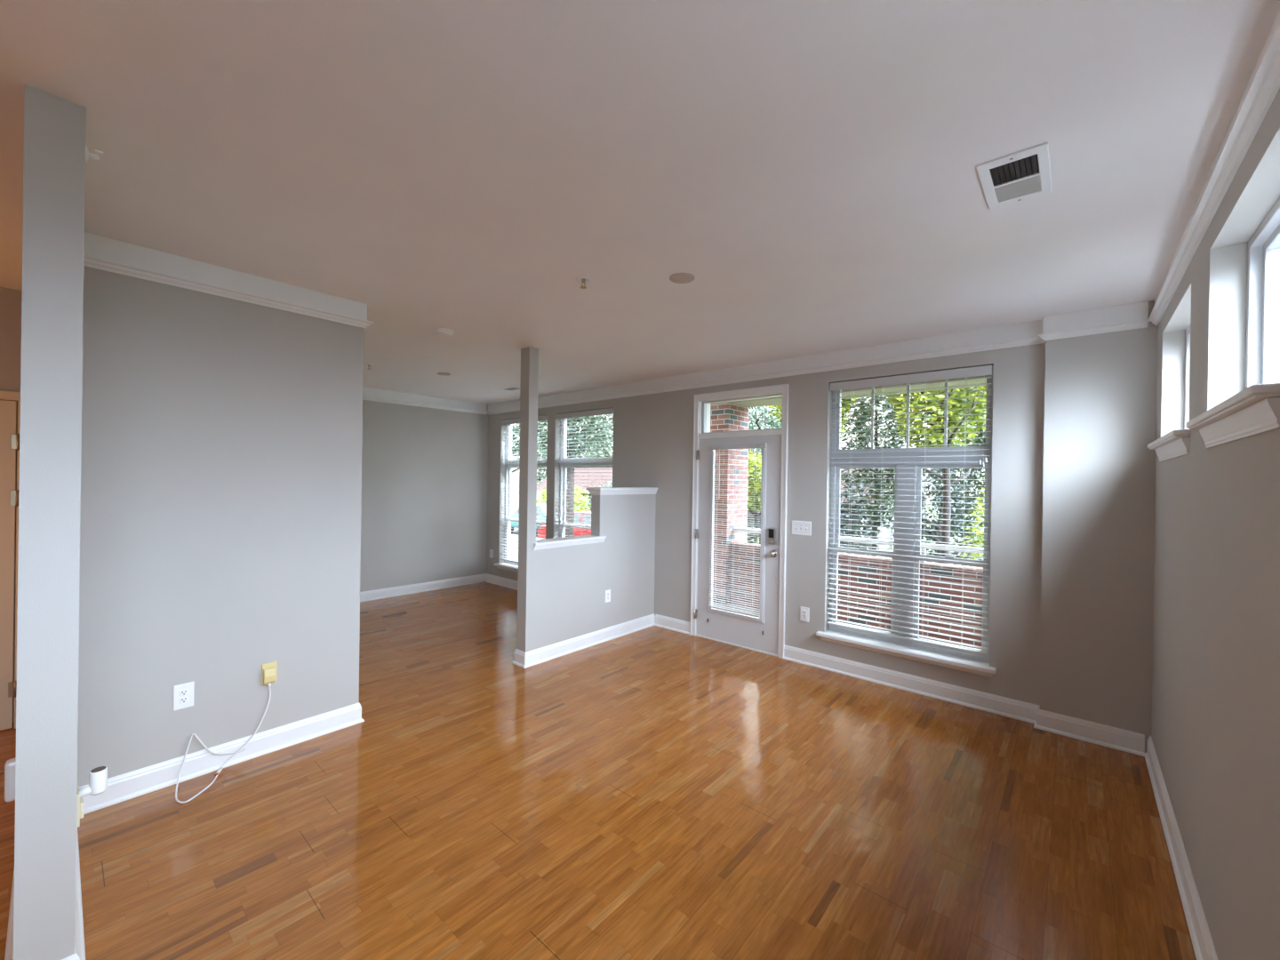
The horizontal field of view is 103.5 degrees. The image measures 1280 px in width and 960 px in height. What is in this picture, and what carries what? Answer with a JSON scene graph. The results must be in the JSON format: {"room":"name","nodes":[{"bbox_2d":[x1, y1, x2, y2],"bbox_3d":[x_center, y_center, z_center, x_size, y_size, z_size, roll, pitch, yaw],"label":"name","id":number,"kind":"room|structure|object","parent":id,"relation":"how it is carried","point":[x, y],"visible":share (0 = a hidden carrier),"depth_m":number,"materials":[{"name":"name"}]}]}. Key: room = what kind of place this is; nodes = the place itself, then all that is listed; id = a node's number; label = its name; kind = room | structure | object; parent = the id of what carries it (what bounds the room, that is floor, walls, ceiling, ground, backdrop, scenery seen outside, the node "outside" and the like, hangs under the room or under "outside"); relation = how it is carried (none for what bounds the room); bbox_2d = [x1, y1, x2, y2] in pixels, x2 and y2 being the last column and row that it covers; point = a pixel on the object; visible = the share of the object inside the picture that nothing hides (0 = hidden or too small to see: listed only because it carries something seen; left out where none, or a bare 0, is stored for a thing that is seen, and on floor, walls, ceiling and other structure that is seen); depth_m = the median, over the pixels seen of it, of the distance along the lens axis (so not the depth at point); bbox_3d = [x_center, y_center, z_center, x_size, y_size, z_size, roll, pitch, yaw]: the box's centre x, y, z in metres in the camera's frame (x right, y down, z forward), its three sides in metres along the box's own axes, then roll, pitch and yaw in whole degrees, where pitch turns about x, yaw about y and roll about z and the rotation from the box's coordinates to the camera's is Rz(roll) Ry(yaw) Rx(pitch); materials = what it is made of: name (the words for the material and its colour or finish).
{"room":"empty living room","nodes":[
{"label":"empty living room","id":0,"kind":"room"},
{"bbox_2d":[0,287,22,391],"bbox_3d":[-4.518,0.177,2.512,0.130,2.736,1.961,1,0,41],"label":"wall","id":1,"kind":"structure","parent":0,"point":[10,299],"depth_m":3.12,"materials":[{"name":"grey paint"}]},
{"bbox_2d":[0,400,19,730],"bbox_3d":[-4.179,0.524,2.801,0.104,2.039,0.918,1,0,41],"label":"door","id":2,"kind":"structure","parent":1,"relation":"in","point":[9,437],"depth_m":3.12,"materials":[{"name":"paint"}]},
{"bbox_2d":[0,390,20,728],"bbox_3d":[-4.231,0.499,2.837,0.148,2.100,1.073,1,0,41],"label":"door frame","id":3,"kind":"structure","parent":1,"relation":"attached to","point":[10,396],"depth_m":3.15,"materials":[{"name":"paint"}]},
{"bbox_2d":[12,402,17,722],"bbox_3d":[-4.335,0.447,2.905,0.100,2.200,1.200,1,0,41],"label":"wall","id":4,"kind":"structure","parent":0,"point":[17,403],"depth_m":3.23,"materials":[{"name":"grey paint"}]},
{"bbox_2d":[13,84,86,959],"bbox_3d":[-2.779,0.203,2.385,2.670,2.736,0.120,1,0,41],"label":"wall","id":5,"kind":"structure","parent":0,"point":[54,127],"depth_m":1.51,"materials":[{"name":"grey paint"}]},
{"bbox_2d":[4,757,15,801],"bbox_3d":[-2.327,1.116,1.877,0.070,0.155,0.044,1,0,41],"label":"night light","id":6,"kind":"object","parent":5,"relation":"attached to","point":[10,764],"visible":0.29,"depth_m":1.85,"materials":[{"name":"white plastic"}]},
{"bbox_2d":[76,766,107,827],"bbox_3d":[-1.943,1.115,1.786,0.070,0.168,0.080,1,0,41],"label":"night light","id":7,"kind":"object","parent":5,"relation":"attached to","point":[98,777],"visible":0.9,"depth_m":1.78,"materials":[{"name":"beige plastic"}]},
{"bbox_2d":[85,145,103,161],"bbox_3d":[-1.787,-1.058,1.651,0.051,0.052,0.042,1,0,41],"label":"sprinkler","id":8,"kind":"object","parent":5,"relation":"attached to","point":[88,154],"visible":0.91,"depth_m":1.65,"materials":[{"name":"white plastic"}]},
{"bbox_2d":[76,265,363,786],"bbox_3d":[-2.292,0.210,2.877,0.144,2.736,1.260,1,0,41],"label":"wall","id":9,"kind":"structure","parent":0,"point":[222,436],"depth_m":2.73,"materials":[{"name":"grey paint"}]},
{"bbox_2d":[173,681,194,711],"bbox_3d":[-2.398,1.136,2.654,0.010,0.130,0.082,1,0,41],"label":"wall outlet","id":10,"kind":"object","parent":9,"relation":"attached to","point":[183,694],"visible":1,"depth_m":2.65,"materials":[{"name":"white plastic"}]},
{"bbox_2d":[179,696,188,703],"bbox_3d":[-2.397,1.156,2.653,0.004,0.029,0.034,1,0,41],"label":"socket","id":11,"kind":"object","parent":10,"relation":"attached to","point":[183,700],"depth_m":2.65,"materials":[{"name":"white plastic"}]},
{"bbox_2d":[179,688,188,695],"bbox_3d":[-2.397,1.117,2.653,0.004,0.029,0.034,1,0,41],"label":"socket","id":12,"kind":"object","parent":10,"relation":"attached to","point":[182,692],"depth_m":2.65,"materials":[{"name":"white plastic"}]},
{"bbox_2d":[175,665,275,803],"bbox_3d":[-2.259,1.331,2.719,0.195,0.494,0.497,1,0,12],"label":"power cord","id":13,"kind":"object","parent":9,"relation":"attached to","point":[268,673],"visible":1,"depth_m":2.78,"materials":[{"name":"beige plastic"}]},
{"bbox_2d":[83,232,373,328],"bbox_3d":[-3.444,-1.098,3.914,3.359,0.157,1.302,1,0,41],"label":"crown molding","id":14,"kind":"structure","parent":9,"relation":"attached to","point":[100,252],"depth_m":2.72,"materials":[{"name":"white paint"}]},
{"bbox_2d":[4,573,517,959],"bbox_3d":[-2.107,1.516,4.625,4.602,0.124,4.466,1,0,41],"label":"baseboard","id":15,"kind":"structure","parent":9,"relation":"attached to","point":[127,786],"depth_m":2.76,"materials":[{"name":"white paint"}]},
{"bbox_2d":[261,661,277,685],"bbox_3d":[-2.156,1.123,2.934,0.010,0.120,0.074,1,0,41],"label":"wall outlet","id":16,"kind":"object","parent":9,"relation":"attached to","point":[270,664],"visible":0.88,"depth_m":2.93,"materials":[{"name":"beige plastic"}]},
{"bbox_2d":[360,400,487,591],"bbox_3d":[-3.491,0.187,6.672,0.200,2.736,3.199,1,0,41],"label":"wall","id":17,"kind":"structure","parent":0,"point":[424,508],"depth_m":7.03,"materials":[{"name":"grey paint"}]},
{"bbox_2d":[362,387,487,414],"bbox_3d":[-3.348,-1.100,6.628,0.042,0.157,3.017,1,0,41],"label":"crown molding","id":18,"kind":"structure","parent":17,"relation":"attached to","point":[368,394],"depth_m":7.00,"materials":[{"name":"white paint"}]},
{"bbox_2d":[516,346,655,652],"bbox_3d":[-0.441,0.235,5.006,0.125,2.736,1.735,1,0,41],"label":"wall partition","id":19,"kind":"structure","parent":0,"point":[561,591],"depth_m":4.74,"materials":[{"name":"grey paint"}]},
{"bbox_2d":[533,534,606,550],"bbox_3d":[-0.690,0.578,4.724,0.193,0.062,0.857,1,0,41],"label":"trim","id":20,"kind":"structure","parent":19,"relation":"attached to","point":[564,541],"depth_m":4.66,"materials":[{"name":"white paint"}]},
{"bbox_2d":[512,613,655,668],"bbox_3d":[-0.469,1.540,4.997,0.179,0.124,1.762,1,0,41],"label":"baseboard","id":21,"kind":"structure","parent":19,"relation":"attached to","point":[524,660],"depth_m":4.76,"materials":[{"name":"white paint"}]},
{"bbox_2d":[604,589,610,602],"bbox_3d":[-0.321,1.163,5.059,0.010,0.125,0.080,1,0,41],"label":"wall outlet","id":22,"kind":"object","parent":19,"relation":"attached to","point":[607,599],"visible":1,"depth_m":5.05,"materials":[{"name":"white plastic"}]},
{"bbox_2d":[586,487,657,495],"bbox_3d":[-0.166,0.115,5.322,0.193,0.072,0.900,1,0,41],"label":"trim","id":23,"kind":"structure","parent":19,"relation":"attached to","point":[593,491],"depth_m":5.17,"materials":[{"name":"white paint"}]},
{"bbox_2d":[0,582,1196,959],"bbox_3d":[-1.705,1.616,3.066,7.700,0.060,6.700,1,0,41],"label":"floor","id":24,"kind":"structure","parent":0,"point":[654,792],"depth_m":2.34,"materials":[{"name":"brown wood"}]},
{"bbox_2d":[0,0,1279,404],"bbox_3d":[-1.663,-1.224,3.062,7.700,0.150,6.700,1,0,41],"label":"ceiling","id":25,"kind":"structure","parent":0,"point":[458,166],"depth_m":1.75,"materials":[{"name":"white paint"}]},
{"bbox_2d":[433,328,453,336],"bbox_3d":[-1.508,-1.128,3.878,0.140,0.040,0.140,1,0,41],"label":"smoke detector","id":26,"kind":"object","parent":25,"relation":"attached to","point":[440,332],"visible":1,"depth_m":3.83,"materials":[{"name":"white plastic"}]},
{"bbox_2d":[437,372,450,375],"bbox_3d":[-2.138,-1.155,5.508,0.140,0.008,0.140,1,0,41],"label":"round cover","id":27,"kind":"object","parent":25,"relation":"attached to","point":[439,373],"visible":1,"depth_m":5.48,"materials":[{"name":"beige plastic"}]},
{"bbox_2d":[499,386,519,391],"bbox_3d":[-1.611,-1.149,6.352,0.280,0.008,0.170,1,0,41],"label":"ceiling vent","id":28,"kind":"object","parent":25,"relation":"in","point":[509,388],"visible":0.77,"depth_m":6.35,"materials":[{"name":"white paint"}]},
{"bbox_2d":[576,276,591,288],"bbox_3d":[-0.318,-1.103,2.835,0.082,0.051,0.082,1,0,41],"label":"sprinkler head","id":29,"kind":"object","parent":25,"relation":"attached to","point":[581,279],"visible":1,"depth_m":2.83},
{"bbox_2d":[669,272,695,283],"bbox_3d":[0.233,-1.116,2.796,0.140,0.008,0.140,1,0,41],"label":"round cover","id":30,"kind":"object","parent":25,"relation":"attached to","point":[677,277],"visible":1,"depth_m":2.78,"materials":[{"name":"beige plastic"}]},
{"bbox_2d":[976,142,1052,209],"bbox_3d":[1.372,-1.097,1.845,0.198,0.010,0.365,1,0,41],"label":"ceiling vent","id":31,"kind":"object","parent":25,"relation":"in","point":[1024,174],"visible":1,"depth_m":1.83,"materials":[{"name":"white metal"}]},
{"bbox_2d":[712,601,759,617],"bbox_3d":[2.877,1.732,4.856,6.500,0.080,2.000,1,0,41],"label":"floor","id":32,"kind":"structure","parent":0,"point":[714,602],"depth_m":6.54,"materials":[{"name":"concrete"}]},
{"bbox_2d":[710,402,749,604],"bbox_3d":[1.119,0.315,7.155,0.600,2.695,0.560,1,0,41],"label":"brick pier","id":33,"kind":"object","parent":32,"relation":"on","point":[724,417],"visible":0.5,"depth_m":6.85,"materials":[{"name":"red brick"}]},
{"bbox_2d":[710,375,986,407],"bbox_3d":[3.298,-1.100,5.291,6.500,0.205,0.520,1,0,41],"label":"beam","id":34,"kind":"structure","parent":33,"relation":"on","point":[771,401],"depth_m":5.66,"materials":[{"name":"beige wood"}]},
{"bbox_2d":[729,542,983,649],"bbox_3d":[3.474,1.297,5.003,5.800,0.808,0.225,1,0,41],"label":"brick wall","id":35,"kind":"structure","parent":32,"relation":"on","point":[840,556],"depth_m":5.54,"materials":[{"name":"red brick"}]},
{"bbox_2d":[733,527,983,562],"bbox_3d":[3.476,0.794,4.997,5.800,0.223,0.060,1,0,41],"label":"porch railing","id":36,"kind":"object","parent":35,"relation":"on","point":[737,529],"visible":0.32,"depth_m":5.38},
{"bbox_2d":[486,343,1045,704],"bbox_3d":[0.367,0.246,5.587,7.459,2.736,0.200,1,0,41],"label":"wall","id":37,"kind":"structure","parent":0,"point":[653,433],"depth_m":4.43,"materials":[{"name":"grey paint"}]},
{"bbox_2d":[489,549,493,558],"bbox_3d":[-2.273,1.125,7.717,0.080,0.125,0.010,1,0,41],"label":"wall outlet","id":38,"kind":"object","parent":37,"relation":"attached to","point":[491,550],"visible":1,"depth_m":7.70,"materials":[{"name":"white plastic"}]},
{"bbox_2d":[493,424,546,572],"bbox_3d":[-1.658,0.219,7.274,1.199,2.231,0.232,1,0,41],"label":"window","id":39,"kind":"structure","parent":37,"relation":"in","point":[512,566],"depth_m":7.63,"materials":[{"name":"white plastic"}]},
{"bbox_2d":[500,415,547,562],"bbox_3d":[-1.672,0.157,7.250,1.081,2.088,0.070,1,0,41],"label":"window blind","id":40,"kind":"object","parent":39,"relation":"attached to","point":[540,418],"visible":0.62,"depth_m":7.39,"materials":[{"name":"white plastic"}]},
{"bbox_2d":[559,418,612,537],"bbox_3d":[-0.710,0.234,6.455,1.174,2.231,0.232,1,0,41],"label":"window","id":41,"kind":"structure","parent":37,"relation":"in","point":[603,461],"depth_m":6.79,"materials":[{"name":"white plastic"}]},
{"bbox_2d":[554,408,613,537],"bbox_3d":[-0.723,0.172,6.431,1.058,2.088,0.070,1,0,41],"label":"window blind","id":42,"kind":"object","parent":41,"relation":"attached to","point":[603,412],"visible":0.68,"depth_m":6.46,"materials":[{"name":"white plastic"}]},
{"bbox_2d":[654,614,690,634],"bbox_3d":[0.350,1.552,5.436,0.487,0.124,0.027,1,0,41],"label":"baseboard","id":43,"kind":"structure","parent":37,"relation":"attached to","point":[681,626],"depth_m":5.43,"materials":[{"name":"white paint"}]},
{"bbox_2d":[693,434,781,655],"bbox_3d":[0.928,0.593,4.950,0.927,2.031,0.115,1,0,41],"label":"door","id":44,"kind":"structure","parent":37,"relation":"in","point":[761,633],"depth_m":4.84,"materials":[{"name":"paint"}]},
{"bbox_2d":[708,442,767,617],"bbox_3d":[0.928,0.470,4.918,0.622,1.638,0.043,1,0,41],"label":"window blind","id":45,"kind":"object","parent":44,"relation":"attached to","point":[716,447],"visible":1,"depth_m":4.92,"materials":[{"name":"white plastic"}]},
{"bbox_2d":[689,384,788,658],"bbox_3d":[1.007,0.386,5.015,1.034,2.535,0.227,1,0,41],"label":"door frame","id":46,"kind":"structure","parent":37,"relation":"attached to","point":[698,399],"depth_m":4.88,"materials":[{"name":"white paint"}]},
{"bbox_2d":[701,392,782,433],"bbox_3d":[1.003,-0.643,4.995,0.906,0.337,0.050,1,0,41],"label":"window","id":47,"kind":"structure","parent":37,"relation":"in","point":[704,404],"depth_m":5.12,"materials":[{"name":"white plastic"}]},
{"bbox_2d":[792,520,811,535],"bbox_3d":[1.441,0.431,4.513,0.180,0.124,0.018,1,0,41],"label":"light switch","id":48,"kind":"object","parent":37,"relation":"attached to","point":[798,527],"visible":1,"depth_m":4.51,"materials":[{"name":"white plastic"}]},
{"bbox_2d":[800,606,809,622],"bbox_3d":[1.466,1.194,4.489,0.082,0.125,0.010,1,0,41],"label":"wall outlet","id":49,"kind":"object","parent":37,"relation":"attached to","point":[804,614],"visible":1,"depth_m":4.48,"materials":[{"name":"white plastic"}]},
{"bbox_2d":[802,609,806,618],"bbox_3d":[1.464,1.194,4.487,0.033,0.068,0.005,1,0,41],"label":"socket","id":50,"kind":"object","parent":49,"relation":"attached to","point":[804,611],"depth_m":4.49,"materials":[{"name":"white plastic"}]},
{"bbox_2d":[486,300,1148,415],"bbox_3d":[0.344,-1.044,5.415,7.217,0.157,0.112,1,0,41],"label":"crown molding","id":51,"kind":"structure","parent":37,"relation":"attached to","point":[1132,316],"depth_m":4.02,"materials":[{"name":"white paint"}]},
{"bbox_2d":[816,366,996,677],"bbox_3d":[2.094,0.279,4.035,1.277,2.237,0.232,1,0,41],"label":"window","id":52,"kind":"structure","parent":37,"relation":"in","point":[970,662],"depth_m":4.02,"materials":[{"name":"white plastic"}]},
{"bbox_2d":[827,365,991,655],"bbox_3d":[2.081,0.213,4.010,1.160,2.088,0.064,1,0,41],"label":"window blind","id":53,"kind":"object","parent":52,"relation":"attached to","point":[986,370],"visible":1,"depth_m":3.94,"materials":[{"name":"white plastic"}]},
{"bbox_2d":[783,644,1144,756],"bbox_3d":[2.172,1.581,3.817,2.328,0.124,0.097,1,0,41],"label":"baseboard","id":54,"kind":"structure","parent":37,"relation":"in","point":[1118,739],"depth_m":3.61,"materials":[{"name":"white paint"}]},
{"bbox_2d":[1039,300,1157,752],"bbox_3d":[2.903,0.287,3.219,0.524,2.736,0.070,1,0,41],"label":"wall","id":55,"kind":"structure","parent":0,"point":[1100,388],"depth_m":3.18,"materials":[{"name":"grey paint"}]},
{"bbox_2d":[1151,88,1279,959],"bbox_3d":[1.175,0.264,0.662,0.200,2.736,6.600,1,0,41],"label":"wall","id":56,"kind":"structure","parent":0,"point":[1215,702],"depth_m":1.69,"materials":[{"name":"grey paint"}]},
{"bbox_2d":[1147,324,1190,461],"bbox_3d":[2.678,-0.468,2.451,0.220,0.724,1.010,1,0,41],"label":"window","id":57,"kind":"structure","parent":56,"relation":"in","point":[1175,444],"depth_m":2.54,"materials":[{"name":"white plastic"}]},
{"bbox_2d":[1144,736,1218,959],"bbox_3d":[0.981,1.567,0.636,0.027,0.124,6.330,1,0,41],"label":"baseboard","id":58,"kind":"structure","parent":56,"relation":"attached to","point":[1200,934],"depth_m":2.06,"materials":[{"name":"white paint"}]},
{"bbox_2d":[1148,8,1279,326],"bbox_3d":[1.014,-1.027,0.637,0.042,0.157,6.330,1,0,41],"label":"crown molding","id":59,"kind":"structure","parent":56,"relation":"attached to","point":[1263,85],"depth_m":1.51,"materials":[{"name":"white paint"}]},
{"bbox_2d":[1185,197,1279,447],"bbox_3d":[1.829,-0.479,1.467,0.220,0.724,0.930,1,0,41],"label":"window","id":60,"kind":"structure","parent":56,"relation":"in","point":[1255,410],"depth_m":1.70,"materials":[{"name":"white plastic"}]},
{"label":"outside","id":61,"kind":"structure","parent":0,"visible":0},
{"bbox_2d":[510,494,983,565],"bbox_3d":[15.635,2.947,39.934,100.000,0.300,67.800,1,0,41],"label":"ground","id":62,"kind":"structure","parent":61,"point":[515,501],"depth_m":31.32,"materials":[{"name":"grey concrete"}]},
{"bbox_2d":[511,421,542,473],"bbox_3d":[-4.163,-0.337,14.663,2.606,5.747,2.632,1,0,-9],"label":"leafy tree","id":63,"kind":"object","parent":62,"relation":"on","point":[516,433],"visible":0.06,"depth_m":14.64,"materials":[{"name":"green plant"}]},
{"bbox_2d":[536,427,567,493],"bbox_3d":[-8.242,-1.660,48.586,5.066,8.183,5.235,1,0,41],"label":"leafy tree","id":64,"kind":"object","parent":62,"relation":"on","point":[539,456],"visible":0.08,"depth_m":47.86,"materials":[{"name":"green plant"}]},
{"bbox_2d":[536,485,590,511],"bbox_3d":[-4.191,1.717,27.807,3.571,2.952,3.558,1,0,-24],"label":"dense shrub","id":65,"kind":"object","parent":62,"relation":"on","point":[580,507],"visible":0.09,"depth_m":27.63,"materials":[{"name":"green plant"}]},
{"bbox_2d":[536,467,612,507],"bbox_3d":[-2.044,0.591,33.951,9.000,3.900,6.000,1,0,41],"label":"house","id":66,"kind":"structure","parent":62,"relation":"on","point":[604,474],"depth_m":32.74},
{"bbox_2d":[537,414,613,536],"bbox_3d":[-1.718,-0.355,12.571,2.658,5.864,2.614,1,0,41],"label":"leafy tree","id":67,"kind":"object","parent":62,"relation":"on","point":[570,480],"visible":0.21,"depth_m":12.46,"materials":[{"name":"green plant"}]},
{"bbox_2d":[574,417,613,457],"bbox_3d":[-3.712,-1.591,44.624,5.186,8.189,5.303,1,0,41],"label":"leafy tree","id":68,"kind":"object","parent":62,"relation":"on","point":[612,442],"visible":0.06,"depth_m":43.87,"materials":[{"name":"green plant"}]},
{"bbox_2d":[584,480,612,510],"bbox_3d":[-1.175,1.418,25.127,3.358,2.982,3.610,1,0,34],"label":"dense shrub","id":69,"kind":"object","parent":62,"relation":"on","point":[611,482],"visible":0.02,"depth_m":25.05,"materials":[{"name":"green plant"}]},
{"bbox_2d":[746,512,759,543],"bbox_3d":[1.900,1.612,9.921,0.902,2.055,0.875,1,0,-2],"label":"dense shrub","id":70,"kind":"object","parent":62,"relation":"on","point":[752,537],"visible":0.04,"depth_m":9.80,"materials":[{"name":"green plant"}]},
{"bbox_2d":[747,450,761,543],"bbox_3d":[2.613,0.981,11.540,1.735,3.321,1.832,1,0,41],"label":"leafy tree","id":71,"kind":"object","parent":62,"relation":"on","point":[759,481],"visible":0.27,"depth_m":11.15,"materials":[{"name":"green plant"}]},
{"bbox_2d":[747,405,781,544],"bbox_3d":[3.653,-0.226,15.264,2.532,5.757,2.552,1,0,41],"label":"leafy tree","id":72,"kind":"object","parent":62,"relation":"on","point":[762,423],"visible":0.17,"depth_m":14.82,"materials":[{"name":"green plant"}]},
{"bbox_2d":[756,409,780,451],"bbox_3d":[9.879,-1.345,33.113,5.000,8.134,5.155,1,0,0],"label":"leafy tree","id":73,"kind":"object","parent":62,"relation":"on","point":[769,410],"visible":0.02,"depth_m":33.09,"materials":[{"name":"green plant"}]},
{"bbox_2d":[768,397,858,449],"bbox_3d":[2.953,-0.397,8.512,1.610,6.094,1.662,1,0,41],"label":"leafy tree","id":74,"kind":"object","parent":62,"relation":"on","point":[847,409],"visible":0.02,"depth_m":8.50,"materials":[{"name":"green plant"}]},
{"bbox_2d":[747,468,926,548],"bbox_3d":[9.197,0.721,24.248,6.700,4.000,7.000,1,0,41],"label":"house","id":75,"kind":"structure","parent":62,"relation":"on","point":[884,529],"depth_m":21.23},
{"bbox_2d":[839,470,879,556],"bbox_3d":[3.984,1.154,10.389,1.729,3.026,1.698,1,0,41],"label":"dense shrub","id":76,"kind":"object","parent":62,"relation":"on","point":[850,485],"visible":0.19,"depth_m":10.07,"materials":[{"name":"green plant"}]},
{"bbox_2d":[840,394,912,556],"bbox_3d":[5.831,-1.277,12.550,1.818,7.928,1.826,1,0,2],"label":"leafy tree","id":77,"kind":"object","parent":62,"relation":"on","point":[868,500],"visible":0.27,"depth_m":12.24,"materials":[{"name":"green plant"}]},
{"bbox_2d":[877,385,986,564],"bbox_3d":[4.407,-0.356,7.354,1.983,6.058,1.993,1,0,-38],"label":"leafy tree","id":78,"kind":"object","parent":62,"relation":"on","point":[945,488],"visible":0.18,"depth_m":7.09,"materials":[{"name":"green plant"}]},
{"bbox_2d":[887,468,984,567],"bbox_3d":[5.404,1.124,9.178,1.712,3.132,1.727,1,0,-18],"label":"dense shrub","id":79,"kind":"object","parent":62,"relation":"on","point":[955,510],"visible":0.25,"depth_m":8.90,"materials":[{"name":"green plant"}]},
{"bbox_2d":[928,391,985,566],"bbox_3d":[7.270,-1.271,11.283,1.771,7.963,1.775,1,0,-4],"label":"leafy tree","id":80,"kind":"object","parent":62,"relation":"on","point":[981,434],"visible":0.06,"depth_m":10.99,"materials":[{"name":"green plant"}]},
{"bbox_2d":[960,487,984,567],"bbox_3d":[3.941,1.374,5.799,0.508,2.589,0.526,1,0,-17],"label":"dense shrub","id":81,"kind":"object","parent":62,"relation":"on","point":[979,517],"visible":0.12,"depth_m":5.84,"materials":[{"name":"green plant"}]},
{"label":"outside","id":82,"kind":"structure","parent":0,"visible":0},
{"bbox_2d":[510,528,541,548],"bbox_3d":[-19.077,2.279,34.300,54.800,0.015,4.700,1,0,41],"label":"pavement","id":83,"kind":"structure","parent":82,"point":[515,530],"depth_m":21.51,"materials":[{"name":"grey concrete"}]},
{"bbox_2d":[511,503,546,534],"bbox_3d":[-4.601,1.777,23.199,4.292,1.450,1.770,1,0,41],"label":"parked car","id":84,"kind":"object","parent":83,"relation":"on","point":[540,516],"visible":0.12,"depth_m":22.12,"materials":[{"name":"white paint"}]},
{"bbox_2d":[537,511,591,539],"bbox_3d":[-1.690,1.827,18.308,4.292,1.450,1.770,1,0,41],"label":"parked car","id":85,"kind":"object","parent":83,"relation":"on","point":[585,513],"visible":0.19,"depth_m":17.66,"materials":[{"name":"red paint"}]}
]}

